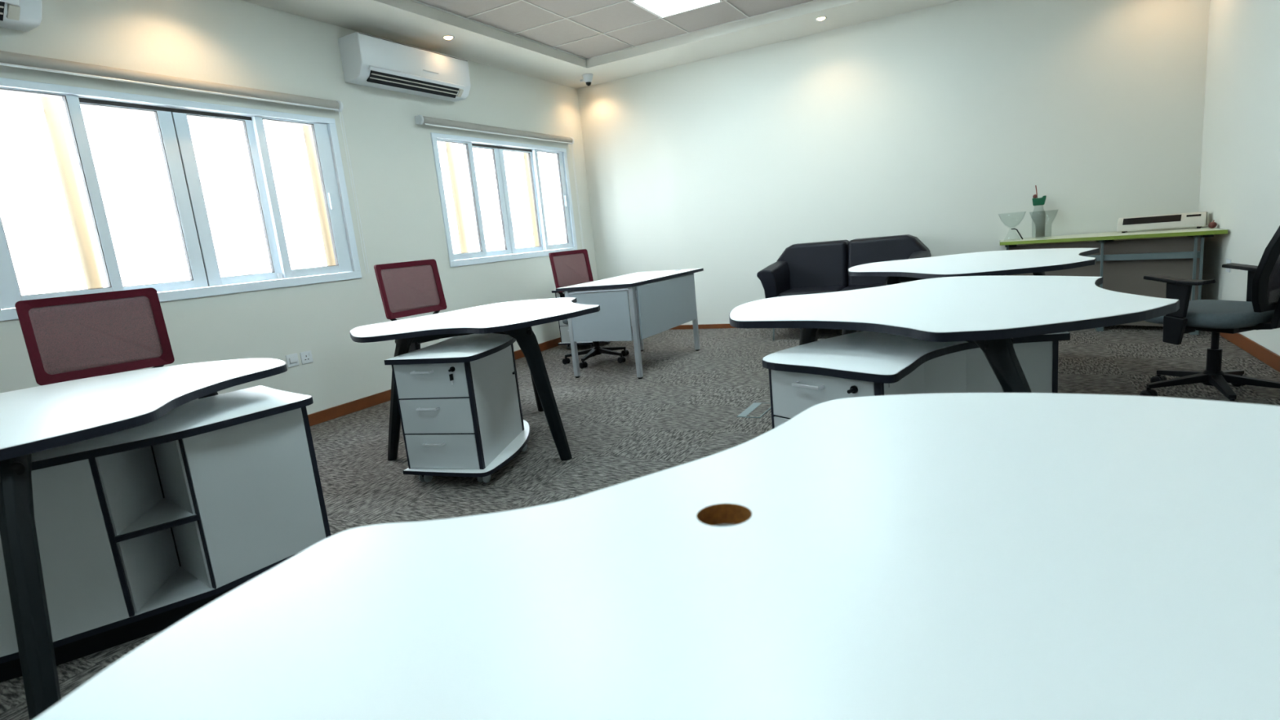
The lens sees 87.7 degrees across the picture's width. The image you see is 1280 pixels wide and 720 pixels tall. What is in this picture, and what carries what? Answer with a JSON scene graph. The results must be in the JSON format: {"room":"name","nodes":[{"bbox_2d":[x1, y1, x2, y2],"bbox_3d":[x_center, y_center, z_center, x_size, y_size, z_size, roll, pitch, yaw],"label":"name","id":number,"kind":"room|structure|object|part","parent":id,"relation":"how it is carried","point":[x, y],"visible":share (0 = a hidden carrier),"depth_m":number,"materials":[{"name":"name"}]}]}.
{"room":"office","nodes":[
{"label":"office","id":0,"kind":"room"},
{"bbox_2d":[0,0,597,414],"bbox_3d":[-2.853,-0.931,4.002,0.220,3.100,9.640,0,12,29],"label":"wall","id":1,"kind":"structure","parent":0,"point":[233,42],"depth_m":4.81,"materials":[{"name":"paint"}]},
{"bbox_2d":[0,0,42,31],"bbox_3d":[-3.260,-1.675,2.775,0.238,0.321,1.155,0,12,29],"label":"air conditioner","id":2,"kind":"object","parent":1,"relation":"attached to","point":[25,15],"visible":1,"depth_m":3.21,"materials":[{"name":"white plastic"}]},
{"bbox_2d":[0,1,4,21],"bbox_3d":[-3.218,-1.554,2.743,0.085,0.088,0.920,0,12,29],"label":"outlet","id":3,"kind":"object","parent":2,"relation":"attached to","point":[2,3],"depth_m":3.13,"materials":[{"name":"black plastic"}]},
{"bbox_3d":[-2.980,-1.655,3.169,0.058,0.060,0.045,0,12,29],"label":"indicator panel","id":4,"kind":"part","parent":2,"relation":"part of","materials":[{"name":"beige plastic"}]},
{"bbox_2d":[0,77,361,321],"bbox_3d":[-2.745,-0.974,4.082,0.132,1.165,2.175,0,12,29],"label":"window","id":5,"kind":"structure","parent":1,"relation":"in","point":[171,115],"depth_m":4.09,"materials":[{"name":"white metal"}]},
{"bbox_3d":[-3.080,-0.827,3.416,0.033,1.068,0.546,0,12,29],"label":"sash","id":6,"kind":"part","parent":5,"relation":"part of","materials":[{"name":"white metal"}]},
{"bbox_3d":[-2.885,-0.916,3.856,0.033,1.046,0.522,0,12,29],"label":"sash","id":7,"kind":"part","parent":5,"relation":"part of","materials":[{"name":"white metal"}]},
{"bbox_2d":[0,50,368,272],"bbox_3d":[-2.705,-1.034,3.955,0.084,1.259,2.424,0,12,29],"label":"roller blind","id":8,"kind":"object","parent":5,"relation":"attached to","point":[6,58],"visible":1,"depth_m":3.82,"materials":[{"name":"beige fabric"}]},
{"bbox_3d":[-2.138,-1.245,4.989,0.004,1.190,0.029,0,12,29],"label":"pull cord","id":9,"kind":"part","parent":8,"relation":"part of","materials":[{"name":"white plastic"}]},
{"bbox_3d":[-2.641,-1.023,4.304,0.033,1.046,0.504,0,12,29],"label":"sash","id":10,"kind":"part","parent":5,"relation":"part of","materials":[{"name":"white metal"}]},
{"bbox_3d":[-2.369,-1.137,4.718,0.033,1.068,0.550,0,12,29],"label":"sash","id":11,"kind":"part","parent":5,"relation":"part of","materials":[{"name":"white metal"}]},
{"bbox_2d":[285,353,299,367],"bbox_3d":[-2.394,0.002,4.597,0.018,0.086,0.086,0,12,29],"label":"wall switch","id":12,"kind":"object","parent":1,"relation":"attached to","point":[292,360],"visible":1,"depth_m":4.59,"materials":[{"name":"white plastic"}]},
{"bbox_2d":[299,350,313,364],"bbox_3d":[-2.346,-0.018,4.691,0.012,0.086,0.086,0,12,29],"label":"wall socket","id":13,"kind":"object","parent":1,"relation":"attached to","point":[306,357],"visible":1,"depth_m":4.69,"materials":[{"name":"white plastic"}]},
{"bbox_2d":[337,31,471,102],"bbox_3d":[-1.840,-2.331,5.376,0.238,0.321,1.155,0,12,29],"label":"air conditioner","id":14,"kind":"object","parent":1,"relation":"attached to","point":[368,60],"visible":1,"depth_m":5.19,"materials":[{"name":"white plastic"}]},
{"bbox_2d":[366,70,459,97],"bbox_3d":[-1.799,-2.211,5.345,0.085,0.088,0.920,0,12,29],"label":"outlet","id":15,"kind":"object","parent":14,"relation":"attached to","point":[402,79],"depth_m":5.31,"materials":[{"name":"black plastic"}]},
{"bbox_3d":[-1.561,-2.311,5.770,0.058,0.060,0.045,0,12,29],"label":"indicator panel","id":16,"kind":"part","parent":14,"relation":"part of","materials":[{"name":"beige plastic"}]},
{"bbox_2d":[240,0,620,88],"bbox_3d":[-2.631,-2.220,3.574,0.575,0.086,9.200,0,12,29],"label":"ceiling","id":17,"kind":"structure","parent":1,"relation":"attached to","point":[408,22],"depth_m":5.34,"materials":[{"name":"paint"}]},
{"bbox_2d":[442,35,454,39],"bbox_3d":[-1.557,-2.615,5.419,0.096,0.014,0.096,0,12,29],"label":"recessed light","id":18,"kind":"object","parent":17,"relation":"in","point":[445,37],"visible":1,"depth_m":5.41,"materials":[{"name":"white plastic"}]},
{"bbox_2d":[580,73,592,85],"bbox_3d":[-0.555,-2.973,7.095,0.115,0.112,0.130,-14,13,-38],"label":"dome camera","id":19,"kind":"object","parent":17,"relation":"attached to","point":[588,77],"visible":1,"depth_m":7.06,"materials":[{"name":"white plastic"}]},
{"bbox_2d":[307,337,560,426],"bbox_3d":[-2.604,0.545,4.218,0.014,0.085,9.200,0,12,29],"label":"baseboard","id":20,"kind":"structure","parent":1,"relation":"attached to","point":[334,412],"depth_m":5.06,"materials":[{"name":"brown wood"}]},
{"bbox_2d":[430,132,577,266],"bbox_3d":[-1.308,-1.595,6.716,0.132,1.150,2.045,0,12,29],"label":"window","id":21,"kind":"structure","parent":1,"relation":"in","point":[497,147],"depth_m":6.64,"materials":[{"name":"white metal"}]},
{"bbox_3d":[-1.630,-1.452,6.072,0.033,1.052,0.466,0,12,29],"label":"sash","id":22,"kind":"part","parent":21,"relation":"part of","materials":[{"name":"white metal"}]},
{"bbox_3d":[-1.467,-1.528,6.454,0.033,1.030,0.468,0,12,29],"label":"sash","id":23,"kind":"part","parent":21,"relation":"part of","materials":[{"name":"white metal"}]},
{"bbox_2d":[414,115,583,247],"bbox_3d":[-1.246,-1.654,6.628,0.084,1.259,2.289,0,12,29],"label":"roller blind","id":24,"kind":"object","parent":21,"relation":"attached to","point":[420,119],"visible":0.98,"depth_m":6.31,"materials":[{"name":"beige fabric"}]},
{"bbox_3d":[-0.710,-1.851,7.604,0.004,1.190,0.029,0,12,29],"label":"pull cord","id":25,"kind":"part","parent":24,"relation":"part of","materials":[{"name":"white plastic"}]},
{"bbox_3d":[-1.221,-1.635,6.904,0.033,1.030,0.564,0,12,29],"label":"sash","id":26,"kind":"part","parent":21,"relation":"part of","materials":[{"name":"white metal"}]},
{"bbox_3d":[-0.953,-1.748,7.312,0.033,1.052,0.514,0,12,29],"label":"sash","id":27,"kind":"part","parent":21,"relation":"part of","materials":[{"name":"white metal"}]},
{"bbox_2d":[416,0,813,58],"bbox_3d":[-0.406,-2.351,2.328,6.116,0.190,9.640,0,12,29],"label":"ceiling","id":28,"kind":"structure","parent":0,"point":[521,15],"depth_m":5.67,"materials":[{"name":"tile"}]},
{"bbox_2d":[409,0,819,59],"bbox_3d":[-0.558,-2.184,2.049,4.526,0.006,8.510,0,12,29],"label":"trim","id":29,"kind":"structure","parent":28,"relation":"attached to","point":[415,1],"depth_m":5.76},
{"bbox_2d":[630,0,723,18],"bbox_3d":[0.299,-2.868,5.321,0.561,0.013,0.561,0,12,29],"label":"recessed light","id":30,"kind":"object","parent":28,"relation":"in","point":[660,8],"visible":1,"depth_m":5.43,"materials":[{"name":"white plastic"}]},
{"bbox_2d":[0,324,1279,719],"bbox_3d":[-0.110,0.639,2.879,6.116,0.100,9.640,0,12,29],"label":"floor","id":31,"kind":"structure","parent":0,"point":[620,427],"depth_m":3.94,"materials":[{"name":"carpet"}]},
{"bbox_2d":[14,287,174,385],"bbox_3d":[-2.142,0.252,2.812,0.676,1.075,0.635,4,14,43],"label":"office chair","id":32,"kind":"object","parent":31,"relation":"on","point":[86,335],"visible":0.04,"depth_m":2.91,"materials":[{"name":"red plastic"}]},
{"bbox_2d":[0,358,287,719],"bbox_3d":[-1.884,0.541,2.023,1.536,0.745,1.872,0,12,29],"label":"desk","id":33,"kind":"object","parent":31,"relation":"on","point":[33,420],"visible":0.91,"depth_m":1.75,"materials":[{"name":"white laminate"}]},
{"bbox_3d":[-1.532,0.264,1.623,0.072,0.035,0.036,0,12,29],"label":"knob","id":34,"kind":"part","parent":33,"relation":"part of","materials":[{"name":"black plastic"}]},
{"bbox_3d":[-1.454,0.590,1.604,0.060,0.717,0.429,-12,12,-30],"label":"leg","id":35,"kind":"part","parent":33,"relation":"part of","materials":[{"name":"grey metal"}]},
{"bbox_3d":[-1.744,0.396,2.815,0.060,0.717,0.358,-6,10,0],"label":"leg","id":36,"kind":"part","parent":33,"relation":"part of","materials":[{"name":"grey metal"}]},
{"bbox_2d":[0,385,331,682],"bbox_3d":[-1.812,0.565,2.167,1.409,0.632,0.624,-16,14,-43],"label":"base cabinet","id":37,"kind":"object","parent":31,"relation":"on","point":[140,529],"visible":0.78,"depth_m":2.17,"materials":[{"name":"white laminate"}]},
{"bbox_3d":[-1.952,0.606,1.855,0.769,0.522,0.086,-10,11,-21],"label":"panel","id":38,"kind":"part","parent":37,"relation":"part of","materials":[{"name":"white laminate"}]},
{"bbox_3d":[-1.787,0.800,2.215,1.341,0.019,0.561,-16,14,-43],"label":"board","id":39,"kind":"part","parent":37,"relation":"part of","materials":[{"name":"white laminate"}]},
{"bbox_3d":[-1.617,0.512,2.229,0.215,0.016,0.326,-13,13,-35],"label":"shelf","id":40,"kind":"part","parent":37,"relation":"part of","materials":[{"name":"white laminate"}]},
{"bbox_3d":[-1.321,0.459,2.313,0.018,0.522,0.384,2,13,35],"label":"door","id":41,"kind":"part","parent":37,"relation":"part of","materials":[{"name":"white laminate"}]},
{"bbox_2d":[373,258,446,352],"bbox_3d":[-1.280,-0.127,4.405,0.668,1.075,0.636,1,13,33],"label":"office chair","id":42,"kind":"object","parent":31,"relation":"on","point":[409,288],"visible":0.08,"depth_m":4.47,"materials":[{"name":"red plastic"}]},
{"bbox_3d":[-1.536,-0.483,4.480,0.074,0.355,0.486,1,12,33],"label":"frame","id":43,"kind":"part","parent":42,"relation":"part of","materials":[{"name":"red plastic"}]},
{"bbox_3d":[-1.395,-0.034,4.200,0.116,0.307,0.107,1,12,33],"label":"armrest","id":44,"kind":"part","parent":42,"relation":"part of","materials":[{"name":"black plastic"}]},
{"bbox_2d":[383,333,530,482],"bbox_3d":[-0.845,0.212,3.564,0.490,0.632,0.941,-3,11,15],"label":"drawer pedestal","id":45,"kind":"object","parent":31,"relation":"on","point":[459,402],"visible":0.97,"depth_m":3.20,"materials":[{"name":"white laminate"}]},
{"bbox_3d":[-1.022,0.057,3.124,0.110,0.010,0.033,-2,11,17],"label":"handle","id":46,"kind":"part","parent":45,"relation":"part of","materials":[{"name":"silver metal"}]},
{"bbox_3d":[-1.005,0.232,3.156,0.110,0.010,0.033,-2,11,17],"label":"handle","id":47,"kind":"part","parent":45,"relation":"part of","materials":[{"name":"silver metal"}]},
{"bbox_3d":[-0.984,0.094,3.147,0.384,0.171,0.018,-2,11,17],"label":"drawer","id":48,"kind":"part","parent":45,"relation":"part of","materials":[{"name":"white laminate"}]},
{"bbox_3d":[-0.988,0.404,3.188,0.110,0.010,0.033,-2,11,17],"label":"handle","id":49,"kind":"part","parent":45,"relation":"part of","materials":[{"name":"silver metal"}]},
{"bbox_3d":[-0.967,0.267,3.179,0.384,0.169,0.018,-2,11,17],"label":"drawer","id":50,"kind":"part","parent":45,"relation":"part of","materials":[{"name":"white laminate"}]},
{"bbox_3d":[-0.950,0.440,3.211,0.384,0.171,0.018,-2,11,17],"label":"drawer","id":51,"kind":"part","parent":45,"relation":"part of","materials":[{"name":"white laminate"}]},
{"bbox_3d":[-0.821,0.453,3.609,0.483,0.019,0.936,-3,11,15],"label":"board","id":52,"kind":"part","parent":45,"relation":"part of","materials":[{"name":"white laminate"}]},
{"bbox_2d":[349,297,599,460],"bbox_3d":[-0.802,0.109,3.784,1.202,0.745,1.473,3,14,41],"label":"desk","id":53,"kind":"object","parent":31,"relation":"on","point":[515,319],"visible":0.98,"depth_m":3.39,"materials":[{"name":"white laminate"}]},
{"bbox_3d":[-1.266,0.216,3.533,0.474,0.717,0.060,4,14,42],"label":"leg","id":54,"kind":"part","parent":53,"relation":"part of","materials":[{"name":"grey metal"}]},
{"bbox_3d":[-0.707,-0.208,3.676,0.670,0.063,1.021,0,12,29],"label":"support frame","id":55,"kind":"part","parent":53,"relation":"part of","materials":[{"name":"grey metal"}]},
{"bbox_3d":[-0.563,-0.134,3.263,0.072,0.035,0.036,0,12,29],"label":"knob","id":56,"kind":"part","parent":53,"relation":"part of","materials":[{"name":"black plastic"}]},
{"bbox_3d":[-0.710,0.013,4.335,0.060,0.717,0.284,-4,10,7],"label":"leg","id":57,"kind":"part","parent":53,"relation":"part of","materials":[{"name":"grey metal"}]},
{"bbox_3d":[-0.515,0.179,3.328,0.186,0.717,0.236,0,12,29],"label":"leg","id":58,"kind":"part","parent":53,"relation":"part of","materials":[{"name":"grey metal"}]},
{"bbox_2d":[551,289,609,349],"bbox_3d":[-0.575,-0.462,7.068,0.511,0.632,0.543,0,12,29],"label":"base cabinet","id":59,"kind":"object","parent":31,"relation":"on","point":[563,328],"visible":0.25,"depth_m":6.94,"materials":[{"name":"white laminate"}]},
{"bbox_3d":[-0.669,-0.444,6.871,0.372,0.169,0.018,-1,11,23],"label":"drawer","id":60,"kind":"part","parent":59,"relation":"part of","materials":[{"name":"white laminate"}]},
{"bbox_3d":[-0.652,-0.270,6.903,0.372,0.171,0.018,-1,11,23],"label":"drawer","id":61,"kind":"part","parent":59,"relation":"part of","materials":[{"name":"white laminate"}]},
{"bbox_2d":[548,248,629,368],"bbox_3d":[-0.451,-0.490,6.071,0.682,1.025,0.625,3,13,38],"label":"office chair","id":62,"kind":"object","parent":31,"relation":"on","point":[569,268],"visible":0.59,"depth_m":6.10,"materials":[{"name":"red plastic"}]},
{"bbox_3d":[-0.411,-0.390,6.065,0.490,0.072,0.490,3,13,38],"label":"seat","id":63,"kind":"part","parent":62,"relation":"part of","materials":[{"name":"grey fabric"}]},
{"bbox_3d":[-0.627,-0.825,6.124,0.074,0.355,0.486,3,13,38],"label":"frame","id":64,"kind":"part","parent":62,"relation":"part of","materials":[{"name":"red plastic"}]},
{"bbox_2d":[555,267,703,378],"bbox_3d":[-0.006,-0.359,5.879,0.748,0.750,1.466,0,12,29],"label":"desk","id":65,"kind":"object","parent":31,"relation":"on","point":[660,301],"visible":0.97,"depth_m":5.32,"materials":[{"name":"white laminate"}]},
{"bbox_3d":[-0.551,-0.214,5.436,0.040,0.709,0.040,0,12,29],"label":"leg","id":66,"kind":"part","parent":65,"relation":"part of","materials":[{"name":"silver metal"}]},
{"bbox_3d":[-0.313,-0.338,5.256,0.540,0.385,0.017,0,12,29],"label":"panel","id":67,"kind":"part","parent":65,"relation":"part of","materials":[{"name":"white laminate"}]},
{"bbox_3d":[-0.063,-0.613,5.713,0.630,0.123,1.134,0,12,29],"label":"frame rail","id":68,"kind":"part","parent":65,"relation":"part of","materials":[{"name":"silver metal"}]},
{"bbox_3d":[-0.033,-0.213,5.154,0.040,0.709,0.040,0,12,29],"label":"leg","id":69,"kind":"part","parent":65,"relation":"part of","materials":[{"name":"silver metal"}]},
{"bbox_3d":[-0.019,-0.447,6.412,0.040,0.709,0.040,0,12,29],"label":"leg","id":70,"kind":"part","parent":65,"relation":"part of","materials":[{"name":"silver metal"}]},
{"bbox_3d":[0.246,-0.471,5.604,0.015,0.410,1.070,0,12,29],"label":"modesty panel","id":71,"kind":"part","parent":65,"relation":"part of","materials":[{"name":"white laminate"}]},
{"bbox_3d":[0.499,-0.446,6.129,0.040,0.709,0.040,0,12,29],"label":"leg","id":72,"kind":"part","parent":65,"relation":"part of","materials":[{"name":"silver metal"}]},
{"bbox_2d":[33,392,1279,719],"bbox_3d":[0.288,0.603,0.525,1.538,0.745,1.759,0,12,29],"label":"desk","id":73,"kind":"object","parent":31,"relation":"on","point":[949,556],"visible":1,"depth_m":0.63,"materials":[{"name":"white laminate"}]},
{"bbox_2d":[737,402,770,417],"bbox_3d":[0.702,0.300,3.997,0.140,0.004,0.316,0,12,29],"label":"box","id":74,"kind":"object","parent":31,"relation":"on","point":[757,410],"visible":0.83,"depth_m":3.98,"materials":[{"name":"metal"}]},
{"bbox_3d":[0.662,0.300,4.018,0.050,0.004,0.300,0,12,29],"label":"hinge plate","id":75,"kind":"part","parent":74,"relation":"part of","materials":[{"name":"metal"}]},
{"bbox_3d":[0.721,0.300,3.986,0.081,0.003,0.300,0,12,29],"label":"lid","id":76,"kind":"part","parent":74,"relation":"part of","materials":[{"name":"carpet"}]},
{"bbox_2d":[756,234,931,341],"bbox_3d":[1.934,-0.683,6.284,1.460,0.866,0.792,0,12,29],"label":"sofa","id":77,"kind":"object","parent":31,"relation":"on","point":[819,267],"visible":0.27,"depth_m":6.34,"materials":[{"name":"black leather"}]},
{"bbox_3d":[1.366,-0.676,6.579,0.180,0.614,0.740,0,12,29],"label":"arm","id":78,"kind":"part","parent":77,"relation":"part of","materials":[{"name":"black leather"}]},
{"bbox_3d":[1.267,-0.253,6.315,0.013,0.143,0.044,0,12,29],"label":"leg","id":79,"kind":"part","parent":77,"relation":"part of","materials":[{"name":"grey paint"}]},
{"bbox_2d":[777,285,845,296],"bbox_3d":[1.639,-0.600,6.320,0.544,0.145,0.480,0,12,29],"label":"seat cushion","id":80,"kind":"object","parent":77,"relation":"on","point":[788,290],"depth_m":6.26,"materials":[{"name":"black leather"}]},
{"bbox_2d":[777,240,848,288],"bbox_3d":[1.709,-0.878,6.627,0.716,0.565,0.332,0,12,29],"label":"cushion","id":81,"kind":"object","parent":77,"relation":"on","point":[819,264],"depth_m":6.48,"materials":[{"name":"black leather"}]},
{"bbox_2d":[839,282,902,291],"bbox_3d":[2.124,-0.599,6.056,0.544,0.145,0.480,0,12,29],"label":"seat cushion","id":82,"kind":"object","parent":77,"relation":"on","point":[851,286],"depth_m":6.17,"materials":[{"name":"black leather"}]},
{"bbox_2d":[848,234,931,285],"bbox_3d":[2.345,-0.877,6.281,0.716,0.565,0.332,0,12,29],"label":"cushion","id":83,"kind":"object","parent":77,"relation":"on","point":[887,248],"depth_m":6.21,"materials":[{"name":"black leather"}]},
{"bbox_3d":[2.490,-0.674,5.966,0.180,0.614,0.740,0,12,29],"label":"arm","id":84,"kind":"part","parent":77,"relation":"part of","materials":[{"name":"black leather"}]},
{"bbox_2d":[762,330,1070,429],"bbox_3d":[1.010,0.240,2.418,1.105,0.632,0.628,-10,11,-24],"label":"base cabinet","id":85,"kind":"object","parent":31,"relation":"on","point":[864,363],"visible":0.25,"depth_m":2.24,"materials":[{"name":"white laminate"}]},
{"bbox_3d":[0.600,0.296,2.178,0.018,0.169,0.405,-13,13,-35],"label":"drawer","id":86,"kind":"part","parent":85,"relation":"part of","materials":[{"name":"white laminate"}]},
{"bbox_3d":[0.541,0.083,2.148,0.033,0.010,0.110,-13,13,-35],"label":"handle","id":87,"kind":"part","parent":85,"relation":"part of","materials":[{"name":"silver metal"}]},
{"bbox_3d":[0.583,0.123,2.146,0.018,0.171,0.405,-13,13,-35],"label":"drawer","id":88,"kind":"part","parent":85,"relation":"part of","materials":[{"name":"white laminate"}]},
{"bbox_2d":[728,275,1179,392],"bbox_3d":[1.208,0.115,2.677,1.479,0.745,1.544,-13,13,-35],"label":"desk","id":89,"kind":"object","parent":31,"relation":"on","point":[988,313],"visible":0.75,"depth_m":2.25,"materials":[{"name":"white laminate"}]},
{"bbox_3d":[0.692,0.171,2.725,0.060,0.717,0.341,-6,10,-3],"label":"leg","id":90,"kind":"part","parent":89,"relation":"part of","materials":[{"name":"grey metal"}]},
{"bbox_3d":[0.973,0.080,3.069,0.060,0.717,0.332,-6,10,-4],"label":"leg","id":91,"kind":"part","parent":89,"relation":"part of","materials":[{"name":"grey metal"}]},
{"bbox_3d":[1.037,-0.046,1.927,0.072,0.035,0.036,0,12,29],"label":"knob","id":92,"kind":"part","parent":89,"relation":"part of","materials":[{"name":"black plastic"}]},
{"bbox_3d":[1.097,0.283,1.901,0.060,0.717,0.427,-9,11,-17],"label":"leg","id":93,"kind":"part","parent":89,"relation":"part of","materials":[{"name":"grey metal"}]},
{"bbox_2d":[848,248,1099,285],"bbox_3d":[2.046,-0.242,4.161,1.429,0.745,1.645,0,12,29],"label":"desk","id":94,"kind":"object","parent":31,"relation":"on","point":[1036,261],"visible":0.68,"depth_m":3.92,"materials":[{"name":"white laminate"}]},
{"bbox_3d":[1.491,-0.158,4.079,0.399,0.717,0.060,-9,11,-17],"label":"leg","id":95,"kind":"part","parent":94,"relation":"part of","materials":[{"name":"grey metal"}]},
{"bbox_3d":[1.977,-0.541,4.042,0.815,0.063,1.096,0,12,29],"label":"support frame","id":96,"kind":"part","parent":94,"relation":"part of","materials":[{"name":"grey metal"}]},
{"bbox_3d":[2.637,-0.329,4.392,0.332,0.717,0.060,-11,12,-27],"label":"leg","id":97,"kind":"part","parent":94,"relation":"part of","materials":[{"name":"grey metal"}]},
{"bbox_2d":[1000,226,1227,334],"bbox_3d":[3.663,-0.619,5.335,1.381,0.745,0.892,0,12,29],"label":"desk","id":98,"kind":"object","parent":31,"relation":"on","point":[1122,265],"visible":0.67,"depth_m":5.09,"materials":[{"name":"laminate"}]},
{"bbox_2d":[1031,208,1045,238],"bbox_3d":[3.428,-1.195,5.732,0.104,0.285,0.104,0,12,29],"label":"jar","id":99,"kind":"object","parent":98,"relation":"on","point":[1033,208],"depth_m":5.76,"materials":[{"name":"clear glass"}]},
{"bbox_2d":[1031,185,1046,238],"bbox_3d":[3.421,-1.273,5.717,0.106,0.446,0.104,0,12,29],"label":"plant","id":100,"kind":"object","parent":98,"relation":"on","point":[1041,201],"visible":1,"depth_m":5.68,"materials":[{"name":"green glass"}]},
{"bbox_3d":[3.645,-0.615,5.339,0.016,0.660,1.329,-14,13,-38],"label":"modesty panel","id":101,"kind":"part","parent":98,"relation":"part of","materials":[{"name":"white laminate"}]},
{"bbox_2d":[1116,211,1208,232],"bbox_3d":[4.046,-1.068,5.174,0.540,0.118,0.151,4,14,43],"label":"laminator","id":102,"kind":"object","parent":98,"relation":"on","point":[1197,220],"visible":1,"depth_m":5.12,"materials":[{"name":"beige plastic"}]},
{"bbox_3d":[4.155,-1.082,5.001,0.085,0.021,0.020,4,14,43],"label":"control panel","id":103,"kind":"part","parent":102,"relation":"part of","materials":[{"name":"black plastic"}]},
{"bbox_3d":[4.060,-0.563,4.898,0.052,0.717,0.300,0,12,29],"label":"leg","id":104,"kind":"part","parent":98,"relation":"part of","materials":[{"name":"grey paint"}]},
{"bbox_2d":[1208,220,1217,228],"bbox_3d":[4.146,-0.982,4.826,0.052,0.057,0.052,0,12,29],"label":"trinket","id":105,"kind":"object","parent":98,"relation":"on","point":[1213,224],"visible":1,"depth_m":4.81},
{"bbox_2d":[1139,226,1279,402],"bbox_3d":[2.907,-0.287,3.261,0.631,0.990,0.782,-9,11,-16],"label":"office chair","id":106,"kind":"object","parent":31,"relation":"on","point":[1260,310],"visible":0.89,"depth_m":3.23,"materials":[{"name":"black plastic"}]},
{"bbox_2d":[1145,389,1155,396],"bbox_3d":[2.638,0.176,3.457,0.024,0.048,0.048,-9,11,-16],"label":"caster","id":107,"kind":"object","parent":106,"relation":"attached to","point":[1148,392],"depth_m":3.44,"materials":[{"name":"black plastic"}]},
{"bbox_2d":[1155,375,1164,380],"bbox_3d":[2.878,0.108,3.697,0.024,0.048,0.048,-9,11,-16],"label":"caster","id":108,"kind":"object","parent":106,"relation":"attached to","point":[1157,377],"depth_m":3.68,"materials":[{"name":"black plastic"}]},
{"bbox_3d":[2.656,-0.231,3.262,0.107,0.307,0.116,-9,11,-16],"label":"armrest","id":109,"kind":"part","parent":106,"relation":"part of","materials":[{"name":"black plastic"}]},
{"bbox_3d":[2.884,-0.236,3.358,0.490,0.072,0.490,-9,11,-16],"label":"seat","id":110,"kind":"part","parent":106,"relation":"part of","materials":[{"name":"grey fabric"}]},
{"bbox_3d":[3.120,-0.301,3.393,0.107,0.307,0.116,-9,11,-16],"label":"armrest","id":111,"kind":"part","parent":106,"relation":"part of","materials":[{"name":"black plastic"}]},
{"bbox_3d":[2.961,-0.476,2.958,0.490,0.520,0.231,-9,11,-16],"label":"frame","id":112,"kind":"part","parent":106,"relation":"part of","materials":[{"name":"black plastic"}]},
{"bbox_2d":[577,0,1209,324],"bbox_3d":[1.944,-1.892,6.637,5.676,3.100,0.220,0,12,29],"label":"wall","id":113,"kind":"structure","parent":0,"point":[934,124],"depth_m":6.17,"materials":[{"name":"paint"}]},
{"bbox_2d":[631,324,736,330],"bbox_3d":[2.037,-0.375,6.812,5.648,0.050,0.014,0,12,29],"label":"baseboard","id":114,"kind":"structure","parent":113,"relation":"attached to","point":[700,326],"depth_m":7.51,"materials":[{"name":"brown wood"}]},
{"bbox_2d":[586,0,958,79],"bbox_3d":[1.855,-3.087,5.871,5.101,0.086,0.690,0,12,29],"label":"ceiling","id":115,"kind":"structure","parent":113,"relation":"attached to","point":[797,21],"depth_m":6.20,"materials":[{"name":"paint"}]},
{"bbox_2d":[815,16,826,21],"bbox_3d":[1.604,-3.017,5.902,0.096,0.014,0.096,0,12,29],"label":"recessed light","id":116,"kind":"object","parent":115,"relation":"in","point":[822,18],"visible":1,"depth_m":5.89,"materials":[{"name":"white plastic"}]},
{"bbox_2d":[1198,0,1279,355],"bbox_3d":[2.324,-0.922,1.179,0.220,3.100,9.640,0,12,29],"label":"wall","id":117,"kind":"structure","parent":0,"point":[1240,181],"depth_m":4.37,"materials":[{"name":"paint"}]},
{"bbox_2d":[1225,258,1231,272],"bbox_3d":[4.053,-0.651,4.595,0.012,0.086,0.086,0,12,29],"label":"wall socket","id":118,"kind":"object","parent":117,"relation":"attached to","point":[1228,261],"visible":0.63,"depth_m":4.58,"materials":[{"name":"white plastic"}]},
{"bbox_2d":[1219,332,1279,372],"bbox_3d":[2.367,0.553,1.507,0.014,0.085,9.200,0,12,29],"label":"baseboard","id":119,"kind":"structure","parent":117,"relation":"attached to","point":[1272,359],"depth_m":4.07,"materials":[{"name":"brown wood"}]},
{"label":"outside","id":120,"kind":"structure","parent":0,"visible":0},
{"bbox_3d":[-2.123,-0.545,13.705,7.770,0.100,56.000,0,12,29],"label":"ground","id":121,"kind":"structure","parent":120,"visible":0},
{"bbox_2d":[0,91,559,309],"bbox_3d":[-1.731,-4.019,12.663,0.447,7.000,52.000,0,12,29],"label":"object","id":122,"kind":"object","parent":121,"relation":"on","point":[45,215],"visible":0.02,"depth_m":6.72,"materials":[{"name":"glass"}]}
]}

